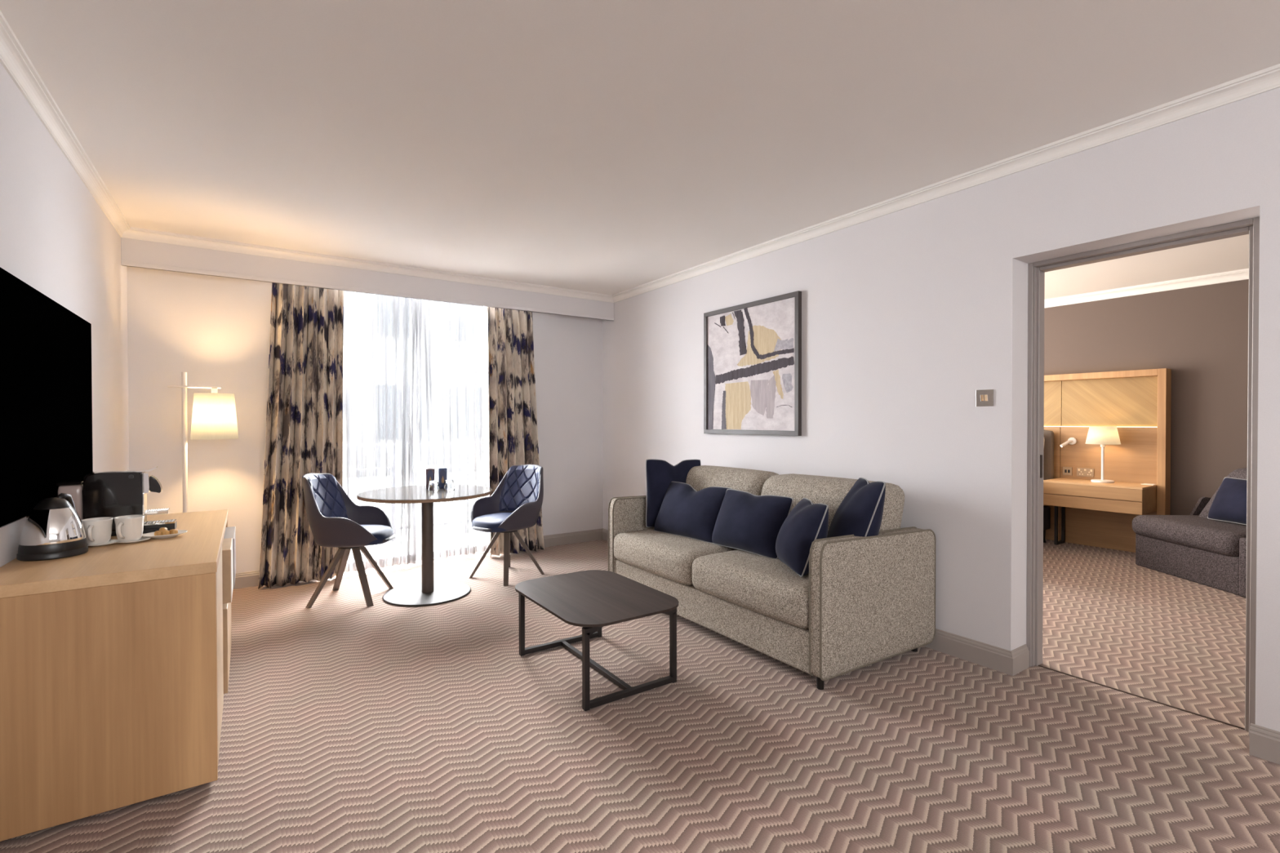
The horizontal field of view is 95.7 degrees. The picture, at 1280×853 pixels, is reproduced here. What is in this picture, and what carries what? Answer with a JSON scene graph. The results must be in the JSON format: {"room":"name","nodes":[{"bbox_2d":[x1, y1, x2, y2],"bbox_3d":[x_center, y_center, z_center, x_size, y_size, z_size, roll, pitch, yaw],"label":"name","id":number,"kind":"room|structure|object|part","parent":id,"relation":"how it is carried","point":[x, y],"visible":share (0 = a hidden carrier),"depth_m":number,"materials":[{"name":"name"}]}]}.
{"room":"hotel room","nodes":[
{"label":"hotel room","id":0,"kind":"room"},
{"bbox_2d":[0,62,128,567],"bbox_3d":[-1.234,-0.012,0.404,0.200,2.580,9.254,0,1,-34],"label":"wall","id":1,"kind":"structure","parent":0,"point":[55,237],"depth_m":2.69,"materials":[{"name":"paint"}]},
{"bbox_2d":[0,266,93,528],"bbox_3d":[-2.404,-0.099,2.340,0.036,0.848,1.493,0,1,-34],"label":"television","id":2,"kind":"object","parent":1,"relation":"attached to","point":[46,383],"visible":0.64,"depth_m":2.21,"materials":[{"name":"black plastic"}]},
{"bbox_3d":[-2.400,-0.099,2.342,0.022,0.848,1.493,0,1,-34],"label":"casing","id":3,"kind":"part","parent":2,"relation":"part of","materials":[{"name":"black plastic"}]},
{"bbox_2d":[126,266,603,573],"bbox_3d":[-2.075,-0.058,5.273,3.875,2.580,0.250,0,1,-34],"label":"wall","id":4,"kind":"structure","parent":0,"point":[215,330],"depth_m":4.44,"materials":[{"name":"paint"}]},
{"bbox_2d":[232,570,259,589],"bbox_3d":[-0.616,1.215,0.803,1.254,0.116,8.804,0,1,-34],"label":"baseboard","id":5,"kind":"structure","parent":4,"relation":"attached to","point":[250,579],"depth_m":4.46,"materials":[{"name":"grey paint"}]},
{"bbox_2d":[351,306,490,569],"bbox_3d":[-2.056,-0.038,5.293,1.420,2.540,0.070,0,1,-34],"label":"window","id":6,"kind":"structure","parent":4,"relation":"in","point":[485,307],"depth_m":5.62,"materials":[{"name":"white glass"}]},
{"bbox_2d":[396,297,488,560],"bbox_3d":[-1.802,0.008,5.311,0.860,2.394,0.067,0,1,-34],"label":"sheer curtain","id":7,"kind":"object","parent":4,"relation":"hanging from","point":[469,337],"visible":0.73,"depth_m":5.36,"materials":[{"name":"fabric"}]},
{"bbox_2d":[487,306,544,557],"bbox_3d":[-1.192,0.024,5.560,0.567,2.392,0.115,0,1,-34],"label":"curtain","id":8,"kind":"object","parent":4,"relation":"hanging from","point":[512,394],"visible":0.71,"depth_m":5.54,"materials":[{"name":"fabric"}]},
{"bbox_2d":[0,0,1279,299],"bbox_3d":[2.091,-1.389,2.678,8.274,0.120,9.304,0,1,-34],"label":"ceiling","id":9,"kind":"structure","parent":0,"point":[608,147],"depth_m":2.40,"materials":[{"name":"paint"}]},
{"bbox_2d":[0,539,1279,852],"bbox_3d":[2.053,1.310,2.766,8.274,0.120,9.454,0,1,-34],"label":"floor","id":10,"kind":"structure","parent":0,"point":[348,726],"depth_m":2.33,"materials":[{"name":"carpet"}]},
{"bbox_2d":[0,509,235,841],"bbox_3d":[-2.120,0.864,2.467,0.635,0.790,1.450,0,1,-34],"label":"cabinet","id":11,"kind":"object","parent":10,"relation":"on","point":[115,657],"visible":0.97,"depth_m":1.88,"materials":[{"name":"brown wood"}]},
{"bbox_2d":[16,493,88,561],"bbox_3d":[-2.147,0.360,2.118,0.176,0.226,0.185,0,1,36],"label":"kettle","id":12,"kind":"object","parent":11,"relation":"on","point":[54,529],"visible":1,"depth_m":2.07,"materials":[{"name":"silver metal"}]},
{"bbox_3d":[-2.181,0.319,2.070,0.030,0.028,0.018,0,1,36],"label":"spout","id":13,"kind":"part","parent":12,"relation":"part of","materials":[{"name":"silver metal"}]},
{"bbox_3d":[-2.147,0.279,2.117,0.096,0.038,0.100,0,1,36],"label":"lid","id":14,"kind":"part","parent":12,"relation":"part of","materials":[{"name":"black plastic"}]},
{"bbox_3d":[-2.151,0.325,2.178,0.024,0.157,0.112,0,1,-16],"label":"handle","id":15,"kind":"part","parent":12,"relation":"part of","materials":[{"name":"black plastic"}]},
{"bbox_2d":[87,539,119,546],"bbox_3d":[-2.138,0.465,2.296,0.112,0.012,0.112,0,1,-34],"label":"saucer","id":16,"kind":"object","parent":11,"relation":"on","point":[111,541],"visible":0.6,"depth_m":2.29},
{"bbox_2d":[81,516,113,545],"bbox_3d":[-2.139,0.414,2.276,0.095,0.099,0.105,0,1,15],"label":"cup","id":17,"kind":"object","parent":16,"relation":"on","point":[98,531],"visible":0.87,"depth_m":2.26,"materials":[{"name":"ceramic"}]},
{"bbox_3d":[-2.116,0.413,2.232,0.012,0.070,0.037,0,1,-24],"label":"handle","id":18,"kind":"part","parent":17,"relation":"part of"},
{"bbox_2d":[0,509,227,598],"bbox_3d":[-2.134,0.488,2.454,0.601,0.038,1.450,0,1,-34],"label":"countertop","id":19,"kind":"structure","parent":11,"relation":"on","point":[196,551],"depth_m":2.01,"materials":[{"name":"brown wood"}]},
{"bbox_2d":[55,466,177,536],"bbox_3d":[-2.267,0.325,2.523,0.380,0.288,0.123,0,1,-34],"label":"coffee machine","id":20,"kind":"object","parent":11,"relation":"on","point":[110,493],"visible":0.72,"depth_m":2.48,"materials":[{"name":"black plastic"}]},
{"bbox_3d":[-2.392,0.238,2.439,0.080,0.012,0.110,0,1,-34],"label":"tank lid","id":21,"kind":"part","parent":20,"relation":"part of","materials":[{"name":"black plastic"}]},
{"bbox_3d":[-2.392,0.345,2.441,0.075,0.200,0.100,0,1,-34],"label":"water tank","id":22,"kind":"part","parent":20,"relation":"part of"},
{"bbox_3d":[-2.257,0.190,2.531,0.227,0.019,0.060,0,1,-34],"label":"lever","id":23,"kind":"part","parent":20,"relation":"part of","materials":[{"name":"silver metal"}]},
{"bbox_2d":[142,493,147,515],"bbox_3d":[-2.198,0.341,2.572,0.005,0.095,0.090,0,1,-34],"label":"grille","id":24,"kind":"object","parent":20,"relation":"attached to","point":[144,495],"depth_m":2.54,"materials":[{"name":"silver metal"}]},
{"bbox_2d":[143,519,177,530],"bbox_3d":[-2.154,0.447,2.603,0.106,0.038,0.092,0,1,-34],"label":"drip tray","id":25,"kind":"object","parent":20,"relation":"on","point":[171,524],"depth_m":2.58,"materials":[{"name":"black metal"}]},
{"bbox_2d":[114,536,151,543],"bbox_3d":[-2.062,0.464,2.354,0.112,0.012,0.112,0,1,-34],"label":"saucer","id":26,"kind":"object","parent":11,"relation":"on","point":[143,538],"visible":0.6,"depth_m":2.34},
{"bbox_2d":[113,514,145,542],"bbox_3d":[-2.064,0.413,2.334,0.095,0.099,0.105,0,1,26],"label":"cup","id":27,"kind":"object","parent":26,"relation":"on","point":[129,528],"visible":1,"depth_m":2.31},
{"bbox_3d":[-2.050,0.413,2.286,0.012,0.070,0.037,0,1,-12],"label":"handle","id":28,"kind":"part","parent":27,"relation":"part of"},
{"bbox_2d":[142,529,187,538],"bbox_3d":[-2.009,0.460,2.447,0.153,0.020,0.124,0,1,-34],"label":"plate","id":29,"kind":"object","parent":11,"relation":"on","point":[151,535],"visible":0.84,"depth_m":2.42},
{"bbox_2d":[154,530,161,535],"bbox_3d":[-2.013,0.449,2.421,0.029,0.026,0.024,0,1,-34],"label":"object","id":30,"kind":"object","parent":29,"relation":"on","point":[157,532],"visible":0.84,"depth_m":2.41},
{"bbox_2d":[159,527,167,530],"bbox_3d":[-2.019,0.441,2.451,0.024,0.026,0.029,0,1,-19],"label":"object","id":31,"kind":"object","parent":29,"relation":"on","point":[161,528],"visible":0.46,"depth_m":2.44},
{"bbox_2d":[160,530,169,535],"bbox_3d":[-1.990,0.449,2.427,0.024,0.026,0.029,0,1,33],"label":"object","id":32,"kind":"object","parent":29,"relation":"on","point":[162,532],"visible":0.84,"depth_m":2.42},
{"bbox_2d":[168,528,177,534],"bbox_3d":[-1.978,0.449,2.454,0.025,0.026,0.028,0,1,4],"label":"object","id":33,"kind":"object","parent":29,"relation":"on","point":[173,531],"visible":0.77,"depth_m":2.44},
{"bbox_3d":[-1.666,0.858,2.280,0.022,0.692,0.560,0,1,-34],"label":"door","id":34,"kind":"part","parent":11,"relation":"part of","materials":[{"name":"brown wood"}]},
{"bbox_3d":[-1.922,0.663,2.684,0.047,0.237,0.310,0,1,-34],"label":"drawer","id":35,"kind":"part","parent":11,"relation":"part of","materials":[{"name":"beige laminate"}]},
{"bbox_3d":[-2.065,1.005,2.886,0.032,0.380,0.720,0,1,-34],"label":"door","id":36,"kind":"part","parent":11,"relation":"part of","materials":[{"name":"beige laminate"}]},
{"bbox_3d":[-2.146,0.679,3.021,0.054,0.250,0.400,0,1,-34],"label":"drawer","id":37,"kind":"part","parent":11,"relation":"part of","materials":[{"name":"grey paint"}]},
{"bbox_2d":[167,372,238,512],"bbox_3d":[-3.061,0.435,4.032,0.440,1.620,0.291,0,1,-22],"label":"floor lamp","id":38,"kind":"object","parent":10,"relation":"on","point":[214,416],"visible":0.74,"depth_m":3.98,"materials":[{"name":"white metal"}]},
{"bbox_3d":[-2.988,-0.072,4.066,0.274,0.318,0.274,0,1,-34],"label":"lamp shade","id":39,"kind":"part","parent":38,"relation":"part of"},
{"bbox_2d":[211,388,217,392],"bbox_3d":[-2.988,-0.249,4.064,0.036,0.037,0.036,0,1,-34],"label":"socket","id":40,"kind":"object","parent":38,"relation":"attached to","point":[213,390],"depth_m":4.05,"materials":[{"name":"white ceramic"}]},
{"bbox_2d":[302,472,395,608],"bbox_3d":[-2.096,0.790,4.192,0.602,0.905,0.570,0,1,-4],"label":"tub chair","id":41,"kind":"object","parent":10,"relation":"on","point":[335,521],"visible":1,"depth_m":4.12,"materials":[{"name":"blue leather"}]},
{"bbox_3d":[-2.201,1.048,4.064,0.044,0.393,0.261,0,1,41],"label":"leg","id":42,"kind":"part","parent":41,"relation":"part of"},
{"bbox_3d":[-2.218,1.045,4.308,0.261,0.393,0.044,0,1,41],"label":"leg","id":43,"kind":"part","parent":41,"relation":"part of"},
{"bbox_3d":[-2.088,0.856,4.193,0.220,0.030,0.220,0,1,-4],"label":"swivel plate","id":44,"kind":"part","parent":41,"relation":"part of","materials":[{"name":"black metal"}]},
{"bbox_3d":[-1.957,1.047,4.082,0.261,0.393,0.044,0,1,41],"label":"leg","id":45,"kind":"part","parent":41,"relation":"part of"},
{"bbox_3d":[-1.975,1.045,4.325,0.044,0.393,0.261,0,1,41],"label":"leg","id":46,"kind":"part","parent":41,"relation":"part of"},
{"bbox_3d":[-2.036,0.785,4.197,0.435,0.103,0.425,0,1,-4],"label":"seat","id":47,"kind":"part","parent":41,"relation":"part of","materials":[{"name":"blue leather"}]},
{"bbox_2d":[356,484,492,606],"bbox_3d":[-1.575,0.861,4.292,0.936,0.760,0.936,0,1,-34],"label":"round table","id":48,"kind":"object","parent":10,"relation":"on","point":[428,592],"visible":0.97,"depth_m":4.25,"materials":[{"name":"metal"}]},
{"bbox_2d":[426,467,434,488],"bbox_3d":[-1.617,0.399,4.464,0.062,0.160,0.046,0,1,-20],"label":"carton","id":49,"kind":"object","parent":48,"relation":"on","point":[429,471],"visible":0.8,"depth_m":4.44,"materials":[{"name":"blue cardboard"}]},
{"bbox_2d":[428,480,439,491],"bbox_3d":[-1.540,0.442,4.324,0.079,0.076,0.079,0,1,-34],"label":"tumbler","id":50,"kind":"object","parent":48,"relation":"on","point":[433,486],"visible":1,"depth_m":4.30,"materials":[{"name":"clear glass"}]},
{"bbox_2d":[438,466,447,488],"bbox_3d":[-1.537,0.399,4.512,0.062,0.160,0.046,0,1,-20],"label":"carton","id":51,"kind":"object","parent":48,"relation":"on","point":[442,472],"visible":0.87,"depth_m":4.49,"materials":[{"name":"blue cardboard"}]},
{"bbox_2d":[444,479,454,490],"bbox_3d":[-1.448,0.441,4.393,0.079,0.076,0.079,0,1,-34],"label":"tumbler","id":52,"kind":"object","parent":48,"relation":"on","point":[449,483],"visible":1,"depth_m":4.36,"materials":[{"name":"clear glass"}]},
{"bbox_2d":[468,464,544,586],"bbox_3d":[-1.095,0.783,4.790,0.570,0.905,0.602,0,1,34],"label":"tub chair","id":53,"kind":"object","parent":10,"relation":"on","point":[515,504],"visible":1,"depth_m":4.82,"materials":[{"name":"blue leather"}]},
{"bbox_3d":[-1.268,1.040,4.753,0.261,0.393,0.044,0,1,-11],"label":"leg","id":54,"kind":"part","parent":53,"relation":"part of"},
{"bbox_3d":[-1.128,0.778,4.740,0.425,0.103,0.435,0,1,34],"label":"seat","id":55,"kind":"part","parent":53,"relation":"part of","materials":[{"name":"fabric"}]},
{"bbox_3d":[-1.066,1.040,4.617,0.044,0.393,0.261,0,1,-11],"label":"leg","id":56,"kind":"part","parent":53,"relation":"part of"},
{"bbox_3d":[-1.099,0.848,4.784,0.220,0.030,0.220,0,1,34],"label":"swivel plate","id":57,"kind":"part","parent":53,"relation":"part of","materials":[{"name":"black metal"}]},
{"bbox_3d":[-1.132,1.037,4.955,0.044,0.393,0.261,0,1,-11],"label":"leg","id":58,"kind":"part","parent":53,"relation":"part of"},
{"bbox_3d":[-0.930,1.038,4.819,0.261,0.393,0.044,0,1,-11],"label":"leg","id":59,"kind":"part","parent":53,"relation":"part of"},
{"bbox_2d":[515,569,678,711],"bbox_3d":[-0.241,1.057,3.002,0.608,0.388,0.847,0,1,-34],"label":"coffee table","id":60,"kind":"object","parent":10,"relation":"on","point":[592,600],"visible":1,"depth_m":2.87,"materials":[{"name":"brown wood"}]},
{"bbox_3d":[-0.646,1.078,3.165,0.025,0.345,0.028,0,1,-34],"label":"leg","id":61,"kind":"part","parent":60,"relation":"part of","materials":[{"name":"black metal"}]},
{"bbox_3d":[-0.445,1.232,3.303,0.461,0.025,0.028,0,1,-34],"label":"foot rail","id":62,"kind":"part","parent":60,"relation":"part of","materials":[{"name":"black metal"}]},
{"bbox_3d":[-0.239,1.083,2.566,0.025,0.345,0.028,0,1,-34],"label":"leg","id":63,"kind":"part","parent":60,"relation":"part of","materials":[{"name":"black metal"}]},
{"bbox_3d":[-0.244,1.075,3.438,0.025,0.345,0.028,0,1,-34],"label":"leg","id":64,"kind":"part","parent":60,"relation":"part of","materials":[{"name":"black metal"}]},
{"bbox_3d":[-0.038,1.238,2.704,0.461,0.025,0.028,0,1,-34],"label":"foot rail","id":65,"kind":"part","parent":60,"relation":"part of","materials":[{"name":"black metal"}]},
{"bbox_3d":[0.163,1.080,2.839,0.025,0.345,0.028,0,1,-34],"label":"leg","id":66,"kind":"part","parent":60,"relation":"part of","materials":[{"name":"black metal"}]},
{"bbox_2d":[608,465,935,689],"bbox_3d":[0.681,0.778,3.747,0.970,0.930,1.988,0,1,-34],"label":"sofa","id":67,"kind":"object","parent":10,"relation":"on","point":[861,602],"visible":0.69,"depth_m":3.08,"materials":[{"name":"beige fabric"}]},
{"bbox_3d":[0.166,0.857,4.542,0.918,0.645,0.094,0,1,-34],"label":"arm","id":68,"kind":"part","parent":67,"relation":"part of"},
{"bbox_2d":[645,458,701,527],"bbox_3d":[0.264,0.508,4.447,0.508,0.524,0.197,0,1,-29],"label":"cushion","id":69,"kind":"object","parent":67,"relation":"on","point":[660,473],"visible":0.6,"depth_m":4.34,"materials":[{"name":"blue fabric"}]},
{"bbox_2d":[613,528,737,586],"bbox_3d":[0.285,0.880,4.041,0.643,0.228,0.892,0,1,-34],"label":"seat cushion","id":70,"kind":"object","parent":67,"relation":"on","point":[666,558],"depth_m":3.81,"materials":[{"name":"fabric"}]},
{"bbox_2d":[653,481,732,543],"bbox_3d":[0.354,0.593,4.074,0.237,0.357,0.620,-1,1,-39],"label":"cushion","id":71,"kind":"object","parent":67,"relation":"on","point":[685,511],"visible":0.79,"depth_m":3.98,"materials":[{"name":"blue fabric"}]},
{"bbox_2d":[685,465,778,495],"bbox_3d":[0.605,0.576,4.255,0.427,0.536,0.892,0,1,-34],"label":"cushion","id":72,"kind":"object","parent":67,"relation":"on","point":[700,477],"depth_m":4.10,"materials":[{"name":"fabric"}]},
{"bbox_2d":[692,549,808,629],"bbox_3d":[0.789,0.886,3.298,0.643,0.228,0.892,0,1,-34],"label":"seat cushion","id":73,"kind":"object","parent":67,"relation":"on","point":[763,588],"depth_m":3.10,"materials":[{"name":"fabric"}]},
{"bbox_2d":[711,488,793,559],"bbox_3d":[0.683,0.598,3.625,0.248,0.354,0.578,0,1,-30],"label":"cushion","id":74,"kind":"object","parent":67,"relation":"on","point":[746,522],"visible":0.87,"depth_m":3.52,"materials":[{"name":"blue fabric"}]},
{"bbox_2d":[775,497,828,577],"bbox_3d":[0.881,0.594,3.170,0.253,0.384,0.422,0,1,-7],"label":"cushion","id":75,"kind":"object","parent":67,"relation":"on","point":[807,522],"visible":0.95,"depth_m":3.01,"materials":[{"name":"blue fabric"}]},
{"bbox_3d":[0.863,1.222,2.769,0.036,0.060,0.036,0,1,-34],"label":"leg","id":76,"kind":"part","parent":67,"relation":"part of","materials":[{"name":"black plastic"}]},
{"bbox_2d":[760,473,904,531],"bbox_3d":[1.109,0.583,3.512,0.427,0.536,0.892,0,1,-34],"label":"cushion","id":77,"kind":"object","parent":67,"relation":"on","point":[831,491],"depth_m":3.39,"materials":[{"name":"fabric"}]},
{"bbox_2d":[826,477,885,537],"bbox_3d":[1.155,0.531,3.137,0.264,0.505,0.480,0,1,9],"label":"cushion","id":78,"kind":"object","parent":67,"relation":"on","point":[860,513],"visible":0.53,"depth_m":2.97,"materials":[{"name":"blue fabric"}]},
{"bbox_3d":[1.221,0.870,2.987,0.918,0.645,0.123,0,1,-34],"label":"arm","id":79,"kind":"part","parent":67,"relation":"part of"},
{"bbox_2d":[1043,430,1053,542],"bbox_3d":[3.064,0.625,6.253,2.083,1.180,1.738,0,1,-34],"label":"chair","id":80,"kind":"object","parent":10,"relation":"on","point":[1048,456],"visible":0.07,"depth_m":6.10,"materials":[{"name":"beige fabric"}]},
{"bbox_3d":[4.233,1.145,6.083,0.060,0.140,0.059,0,1,-34],"label":"leg","id":81,"kind":"part","parent":80,"relation":"part of","materials":[{"name":"black metal"}]},
{"bbox_3d":[3.882,0.304,6.805,0.105,0.550,1.700,0,1,-34],"label":"padded headboard","id":82,"kind":"part","parent":80,"relation":"part of","materials":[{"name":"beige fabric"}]},
{"bbox_2d":[1043,477,1156,545],"bbox_3d":[4.473,0.883,5.655,0.451,0.673,0.797,0,1,-34],"label":"desk","id":83,"kind":"object","parent":10,"relation":"on","point":[1131,498],"visible":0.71,"depth_m":5.49,"materials":[{"name":"brown wood"}]},
{"bbox_3d":[4.358,1.004,6.009,0.205,0.425,0.024,0,1,-34],"label":"leg frame","id":84,"kind":"part","parent":83,"relation":"part of","materials":[{"name":"black metal"}]},
{"bbox_3d":[4.295,0.738,5.533,0.020,0.112,0.795,0,1,-34],"label":"drawer","id":85,"kind":"part","parent":83,"relation":"part of","materials":[{"name":"brown wood"}]},
{"bbox_3d":[4.295,0.621,5.532,0.020,0.108,0.795,0,1,-34],"label":"drawer","id":86,"kind":"part","parent":83,"relation":"part of","materials":[{"name":"brown wood"}]},
{"bbox_2d":[1043,477,1156,489],"bbox_3d":[4.473,0.555,5.652,0.451,0.018,0.797,0,1,-34],"label":"countertop","id":87,"kind":"structure","parent":83,"relation":"on","point":[1063,481],"depth_m":5.54,"materials":[{"name":"brown wood"}]},
{"bbox_2d":[1084,426,1120,483],"bbox_3d":[4.532,0.273,5.668,0.274,0.546,0.274,0,1,-34],"label":"table lamp","id":88,"kind":"object","parent":83,"relation":"on","point":[1102,435],"visible":1,"depth_m":5.59,"materials":[{"name":"white ceramic"}]},
{"bbox_3d":[4.532,0.348,5.669,0.040,0.355,0.040,0,1,-34],"label":"stem","id":89,"kind":"part","parent":88,"relation":"part of","materials":[{"name":"metal"}]},
{"bbox_3d":[4.531,0.086,5.666,0.274,0.172,0.274,0,1,-34],"label":"lamp shade","id":90,"kind":"part","parent":88,"relation":"part of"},
{"bbox_2d":[1038,665,1244,729],"bbox_3d":[2.290,1.249,2.705,0.008,0.004,0.756,0,1,-34],"label":"trim","id":91,"kind":"structure","parent":10,"relation":"on","point":[1232,725],"depth_m":2.65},
{"bbox_2d":[1132,467,1247,597],"bbox_3d":[4.699,0.786,4.634,0.767,0.885,1.035,0,1,2],"label":"sofa","id":92,"kind":"object","parent":10,"relation":"on","point":[1196,548],"visible":0.66,"depth_m":4.60,"materials":[{"name":"fabric"}]},
{"bbox_2d":[1132,515,1246,556],"bbox_3d":[4.641,0.874,4.674,0.649,0.197,0.950,0,1,2],"label":"seat cushion","id":93,"kind":"object","parent":92,"relation":"on","point":[1200,535],"depth_m":4.61,"materials":[{"name":"fabric"}]},
{"bbox_3d":[4.955,0.914,5.132,0.260,0.580,0.027,0,1,2],"label":"arm","id":94,"kind":"part","parent":92,"relation":"part of"},
{"bbox_2d":[1198,467,1247,524],"bbox_3d":[4.929,0.594,4.594,0.305,0.500,0.833,0,1,2],"label":"cushion","id":95,"kind":"object","parent":92,"relation":"on","point":[1242,473],"depth_m":4.80,"materials":[{"name":"fabric"}]},
{"bbox_2d":[1207,477,1247,524],"bbox_3d":[4.790,0.598,4.587,0.209,0.349,0.494,0,1,2],"label":"cushion","id":96,"kind":"object","parent":92,"relation":"on","point":[1228,504],"visible":0.56,"depth_m":4.64,"materials":[{"name":"blue fabric"}]},
{"bbox_3d":[4.696,1.018,4.156,0.720,0.430,0.075,0,1,2],"label":"arm","id":97,"kind":"part","parent":92,"relation":"part of"},
{"bbox_2d":[602,87,1279,732],"bbox_3d":[2.115,-0.040,2.796,0.279,2.580,9.054,0,1,-34],"label":"wall","id":98,"kind":"structure","parent":0,"point":[908,313],"depth_m":3.14,"materials":[{"name":"paint"}]},
{"bbox_2d":[120,237,613,320],"bbox_3d":[-1.882,-1.221,4.976,3.875,0.249,0.026,0,1,-34],"label":"pelmet","id":99,"kind":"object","parent":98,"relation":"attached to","point":[137,253],"depth_m":4.62,"materials":[{"name":"paint"}]},
{"bbox_2d":[257,282,343,589],"bbox_3d":[-2.663,0.036,4.560,0.598,2.392,0.141,0,1,-34],"label":"curtain","id":100,"kind":"object","parent":99,"relation":"hanging from","point":[304,435],"visible":0.83,"depth_m":4.55,"materials":[{"name":"fabric"}]},
{"bbox_2d":[342,290,422,572],"bbox_3d":[-2.215,0.012,4.945,0.685,2.394,0.075,0,1,-34],"label":"sheer curtain","id":101,"kind":"object","parent":99,"relation":"hanging from","point":[357,480],"visible":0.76,"depth_m":4.95,"materials":[{"name":"fabric"}]},
{"bbox_2d":[0,10,1279,302],"bbox_3d":[0.530,-1.282,1.419,3.875,0.064,8.573,0,1,-34],"label":"trim","id":102,"kind":"structure","parent":98,"relation":"attached to","point":[13,57],"depth_m":3.04,"materials":[{"name":"white paint"}]},
{"bbox_2d":[703,290,801,435],"bbox_3d":[0.825,-0.439,4.413,0.034,1.000,1.000,0,1,-34],"label":"painting","id":103,"kind":"object","parent":98,"relation":"attached to","point":[753,350],"visible":1,"depth_m":4.35,"materials":[{"name":"paper"}]},
{"bbox_2d":[543,528,1029,675],"bbox_3d":[0.312,1.180,4.297,1.201,0.116,4.115,0,1,-36],"label":"baseboard","id":104,"kind":"structure","parent":98,"relation":"attached to","point":[1013,662],"depth_m":3.08,"materials":[{"name":"grey paint"}]},
{"bbox_2d":[976,389,993,406],"bbox_3d":[1.792,-0.149,3.012,0.012,0.086,0.086,0,1,-34],"label":"light switch","id":105,"kind":"object","parent":98,"relation":"attached to","point":[984,397],"visible":1,"depth_m":3.01,"materials":[{"name":"silver metal"}]},
{"bbox_2d":[1026,217,1259,735],"bbox_3d":[2.294,0.204,2.683,0.103,2.093,0.856,0,1,-34],"label":"door frame","id":106,"kind":"structure","parent":98,"relation":"in","point":[1036,278],"depth_m":2.74,"materials":[{"name":"grey paint"}]},
{"bbox_3d":[2.091,0.208,3.017,0.026,0.120,0.002,0,1,-34],"label":"strike plate","id":107,"kind":"part","parent":106,"relation":"part of","materials":[{"name":"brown metal"}]},
{"bbox_2d":[1248,723,1279,764],"bbox_3d":[3.437,1.212,0.599,0.018,0.116,3.915,0,1,-34],"label":"baseboard","id":108,"kind":"structure","parent":98,"relation":"attached to","point":[1264,743],"depth_m":2.18,"materials":[{"name":"grey paint"}]},
{"bbox_2d":[1044,279,1248,515],"bbox_3d":[5.392,-0.066,5.019,0.200,2.580,9.054,0,1,-34],"label":"wall","id":109,"kind":"structure","parent":0,"point":[1200,333],"depth_m":5.35,"materials":[{"name":"beige paint"}]},
{"bbox_2d":[1043,368,1171,552],"bbox_3d":[4.027,0.328,6.722,0.148,1.764,3.200,0,1,-34],"label":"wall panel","id":110,"kind":"object","parent":109,"relation":"attached to","point":[1137,402],"visible":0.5,"depth_m":5.76,"materials":[{"name":"brown wood"}]},
{"bbox_3d":[3.815,0.600,7.098,0.078,1.212,2.324,0,1,-34],"label":"panel","id":111,"kind":"part","parent":110,"relation":"part of","materials":[{"name":"brown wood"}]},
{"bbox_3d":[3.823,-0.249,7.096,0.056,0.484,2.324,0,1,-34],"label":"panel","id":112,"kind":"part","parent":110,"relation":"part of","materials":[{"name":"brown wood"}]},
{"bbox_2d":[1062,466,1072,475],"bbox_3d":[4.469,0.467,6.053,0.008,0.086,0.086,0,1,-34],"label":"socket","id":113,"kind":"object","parent":110,"relation":"attached to","point":[1066,470],"visible":1,"depth_m":6.04,"materials":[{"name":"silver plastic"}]},
{"bbox_2d":[1060,437,1076,447],"bbox_3d":[4.444,0.166,6.019,0.154,0.104,0.067,0,1,6],"label":"light","id":114,"kind":"object","parent":110,"relation":"attached to","point":[1072,441],"visible":1,"depth_m":6.00,"materials":[{"name":"white metal"}]},
{"bbox_2d":[1076,467,1093,477],"bbox_3d":[4.556,0.470,5.924,0.010,0.086,0.146,0,1,-34],"label":"socket","id":115,"kind":"object","parent":110,"relation":"attached to","point":[1081,472],"visible":1,"depth_m":5.92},
{"bbox_3d":[4.694,0.612,5.802,0.078,1.212,0.800,0,1,-34],"label":"panel","id":116,"kind":"part","parent":110,"relation":"part of","materials":[{"name":"brown wood"}]},
{"bbox_3d":[4.702,-0.238,5.800,0.056,0.484,0.800,0,1,-34],"label":"panel","id":117,"kind":"part","parent":110,"relation":"part of","materials":[{"name":"brown wood"}]},
{"bbox_2d":[1044,268,1248,307],"bbox_3d":[5.348,-1.314,4.827,0.071,0.080,8.804,0,1,-34],"label":"trim","id":118,"kind":"structure","parent":109,"relation":"attached to","point":[1241,274],"depth_m":5.52,"materials":[{"name":"white paint"}]},
{"label":"outside","id":119,"kind":"structure","parent":0,"visible":0},
{"bbox_2d":[351,472,481,560],"bbox_3d":[-4.891,1.291,9.898,7.000,0.120,10.146,0,1,-34],"label":"terrace","id":120,"kind":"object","parent":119,"point":[479,535],"depth_m":7.29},
{"bbox_2d":[342,292,481,476],"bbox_3d":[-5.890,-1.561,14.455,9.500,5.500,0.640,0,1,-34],"label":"window","id":121,"kind":"structure","parent":120,"relation":"on","point":[362,317],"depth_m":14.02,"materials":[{"name":"glass"}]},
{"bbox_2d":[360,442,477,534],"bbox_3d":[-2.743,0.727,6.369,3.400,1.070,0.050,0,1,-34],"label":"railing","id":122,"kind":"object","parent":120,"relation":"on","point":[440,443],"visible":0.02,"depth_m":6.64,"materials":[{"name":"grey metal"}]},
{"bbox_3d":[-2.722,0.752,6.383,0.050,1.020,0.050,0,1,-34],"label":"post","id":123,"kind":"part","parent":122,"relation":"part of","materials":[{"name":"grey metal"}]},
{"bbox_3d":[-2.060,0.747,6.832,0.050,1.020,0.050,0,1,-34],"label":"post","id":124,"kind":"part","parent":122,"relation":"part of","materials":[{"name":"grey metal"}]}
]}

